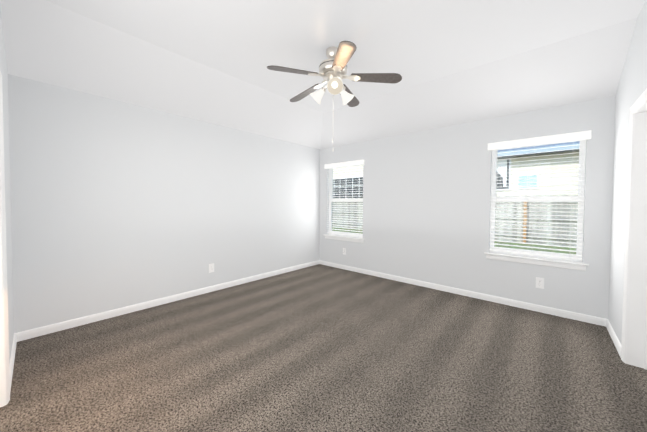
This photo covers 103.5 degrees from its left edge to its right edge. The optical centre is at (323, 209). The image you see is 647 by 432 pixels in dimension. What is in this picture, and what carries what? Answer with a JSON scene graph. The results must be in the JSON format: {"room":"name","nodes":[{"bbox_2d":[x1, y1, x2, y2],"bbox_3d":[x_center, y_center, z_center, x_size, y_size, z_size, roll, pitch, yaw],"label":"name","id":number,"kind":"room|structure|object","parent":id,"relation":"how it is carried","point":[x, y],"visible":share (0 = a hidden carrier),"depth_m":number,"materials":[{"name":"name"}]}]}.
{"room":"empty bedroom","nodes":[
{"label":"empty bedroom","id":0,"kind":"room"},
{"bbox_2d":[0,4,13,363],"bbox_3d":[-1.329,-0.171,0.883,4.464,3.230,0.150,2,2,41],"label":"wall","id":1,"kind":"structure","parent":0,"point":[3,67],"depth_m":2.04,"materials":[{"name":"grey paint"}]},
{"bbox_2d":[0,70,9,406],"bbox_3d":[-1.734,0.207,1.248,1.004,2.092,0.184,2,2,41],"label":"door frame","id":2,"kind":"structure","parent":1,"relation":"attached to","point":[4,372],"depth_m":1.61,"materials":[{"name":"white wood"}]},
{"bbox_2d":[9,332,20,391],"bbox_3d":[-2.453,1.189,2.010,0.985,0.082,0.014,2,2,41],"label":"baseboard","id":3,"kind":"structure","parent":1,"relation":"attached to","point":[17,336],"depth_m":2.07,"materials":[{"name":"white wood"}]},
{"bbox_2d":[8,74,319,332],"bbox_3d":[-1.517,-0.248,3.929,0.150,3.230,4.469,2,2,41],"label":"wall","id":4,"kind":"structure","parent":0,"point":[115,204],"depth_m":3.02,"materials":[{"name":"grey paint"}]},
{"bbox_2d":[21,260,320,340],"bbox_3d":[-1.473,1.148,3.899,0.014,0.082,4.140,2,2,41],"label":"baseboard","id":5,"kind":"structure","parent":4,"relation":"attached to","point":[43,330],"depth_m":3.08,"materials":[{"name":"white wood"}]},
{"bbox_2d":[209,263,213,272],"bbox_3d":[-1.630,0.847,3.717,0.007,0.128,0.078,2,2,41],"label":"electrical outlet","id":6,"kind":"object","parent":4,"relation":"attached to","point":[211,267],"visible":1,"depth_m":3.71,"materials":[{"name":"white plastic"}]},
{"bbox_2d":[0,0,645,148],"bbox_3d":[0.108,-1.512,2.469,4.164,0.610,4.169,2,2,41],"label":"ceiling","id":7,"kind":"structure","parent":0,"point":[453,62],"depth_m":2.46,"materials":[{"name":"grey paint"}]},
{"bbox_2d":[267,41,401,142],"bbox_3d":[0.066,-1.064,2.545,1.212,0.982,1.244,2,2,41],"label":"fan","id":8,"kind":"object","parent":7,"relation":"hanging from","point":[332,73],"visible":1,"depth_m":2.42,"materials":[{"name":"brown wood"}]},
{"bbox_2d":[0,264,646,431],"bbox_3d":[0.091,1.292,2.539,4.464,0.120,4.469,2,2,41],"label":"floor","id":9,"kind":"structure","parent":0,"point":[319,348],"depth_m":2.01,"materials":[{"name":"carpet"}]},
{"bbox_2d":[319,95,615,318],"bbox_3d":[1.529,-0.234,4.120,4.464,3.230,0.150,2,2,41],"label":"wall","id":10,"kind":"structure","parent":0,"point":[426,205],"depth_m":3.63,"materials":[{"name":"grey paint"}]},
{"bbox_2d":[324,234,364,242],"bbox_3d":[0.407,0.563,5.057,0.979,0.082,0.125,2,2,41],"label":"window sill","id":11,"kind":"structure","parent":10,"relation":"attached to","point":[345,238],"depth_m":5.01,"materials":[{"name":"white wood"}]},
{"bbox_2d":[329,165,362,237],"bbox_3d":[0.472,-0.198,5.106,0.889,1.445,0.073,2,2,41],"label":"window","id":12,"kind":"structure","parent":10,"relation":"in","point":[331,199],"depth_m":5.20,"materials":[{"name":"plastic"}]},
{"bbox_2d":[325,160,364,236],"bbox_3d":[0.403,-0.212,5.028,0.949,1.437,0.100,2,2,41],"label":"window blind","id":13,"kind":"object","parent":12,"relation":"attached to","point":[345,164],"visible":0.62,"depth_m":5.00,"materials":[{"name":"white plastic"}]},
{"bbox_2d":[321,260,604,325],"bbox_3d":[1.467,1.161,4.094,4.164,0.082,0.014,2,2,41],"label":"baseboard","id":14,"kind":"structure","parent":10,"relation":"attached to","point":[529,306],"depth_m":3.44,"materials":[{"name":"white wood"}]},
{"bbox_2d":[484,252,588,270],"bbox_3d":[2.566,0.624,3.151,0.981,0.082,0.125,2,2,41],"label":"window sill","id":15,"kind":"structure","parent":10,"relation":"attached to","point":[567,264],"depth_m":3.08,"materials":[{"name":"white wood"}]},
{"bbox_2d":[490,140,585,261],"bbox_3d":[2.631,-0.137,3.200,0.891,1.445,0.073,2,2,41],"label":"window","id":16,"kind":"structure","parent":10,"relation":"in","point":[493,176],"depth_m":3.13,"materials":[{"name":"plastic"}]},
{"bbox_2d":[488,130,591,259],"bbox_3d":[2.563,-0.151,3.122,0.951,1.437,0.100,2,2,41],"label":"window blind","id":17,"kind":"object","parent":16,"relation":"attached to","point":[558,138],"visible":0.92,"depth_m":3.08,"materials":[{"name":"white plastic"}]},
{"bbox_2d":[536,277,543,288],"bbox_3d":[2.612,0.883,3.080,0.078,0.128,0.007,2,2,41],"label":"electrical outlet","id":18,"kind":"object","parent":10,"relation":"attached to","point":[539,282],"visible":1,"depth_m":3.08,"materials":[{"name":"white plastic"}]},
{"bbox_2d":[608,0,646,342],"bbox_3d":[1.717,-0.157,1.075,0.150,3.230,4.469,2,2,41],"label":"wall","id":19,"kind":"structure","parent":0,"point":[632,87],"depth_m":2.32,"materials":[{"name":"grey paint"}]},
{"bbox_2d":[605,319,620,357],"bbox_3d":[2.769,1.210,2.434,0.014,0.082,0.722,2,2,41],"label":"baseboard","id":20,"kind":"structure","parent":19,"relation":"attached to","point":[614,338],"depth_m":2.41,"materials":[{"name":"white wood"}]},
{"bbox_2d":[621,88,646,369],"bbox_3d":[2.291,0.219,1.737,0.184,2.092,0.870,2,2,41],"label":"door frame","id":21,"kind":"structure","parent":19,"relation":"attached to","point":[634,336],"depth_m":2.04,"materials":[{"name":"white wood"}]},
{"label":"outside","id":22,"kind":"structure","parent":0,"visible":0},
{"bbox_2d":[332,227,575,253],"bbox_3d":[18.436,0.975,26.460,80.000,0.100,55.681,2,2,41],"label":"ground","id":23,"kind":"structure","parent":22,"point":[509,243],"depth_m":9.01,"materials":[{"name":"green plant"}]},
{"bbox_2d":[332,195,577,246],"bbox_3d":[4.010,0.261,13.014,48.136,1.825,0.148,2,2,41],"label":"fence","id":24,"kind":"object","parent":23,"relation":"on","point":[500,204],"depth_m":9.72,"materials":[{"name":"brown wood"}]},
{"bbox_2d":[333,141,579,236],"bbox_3d":[4.500,-2.493,21.141,46.800,6.930,10.000,2,2,41],"label":"house","id":25,"kind":"structure","parent":23,"relation":"on","point":[498,176],"depth_m":11.44,"materials":[{"name":"white"}]}
]}

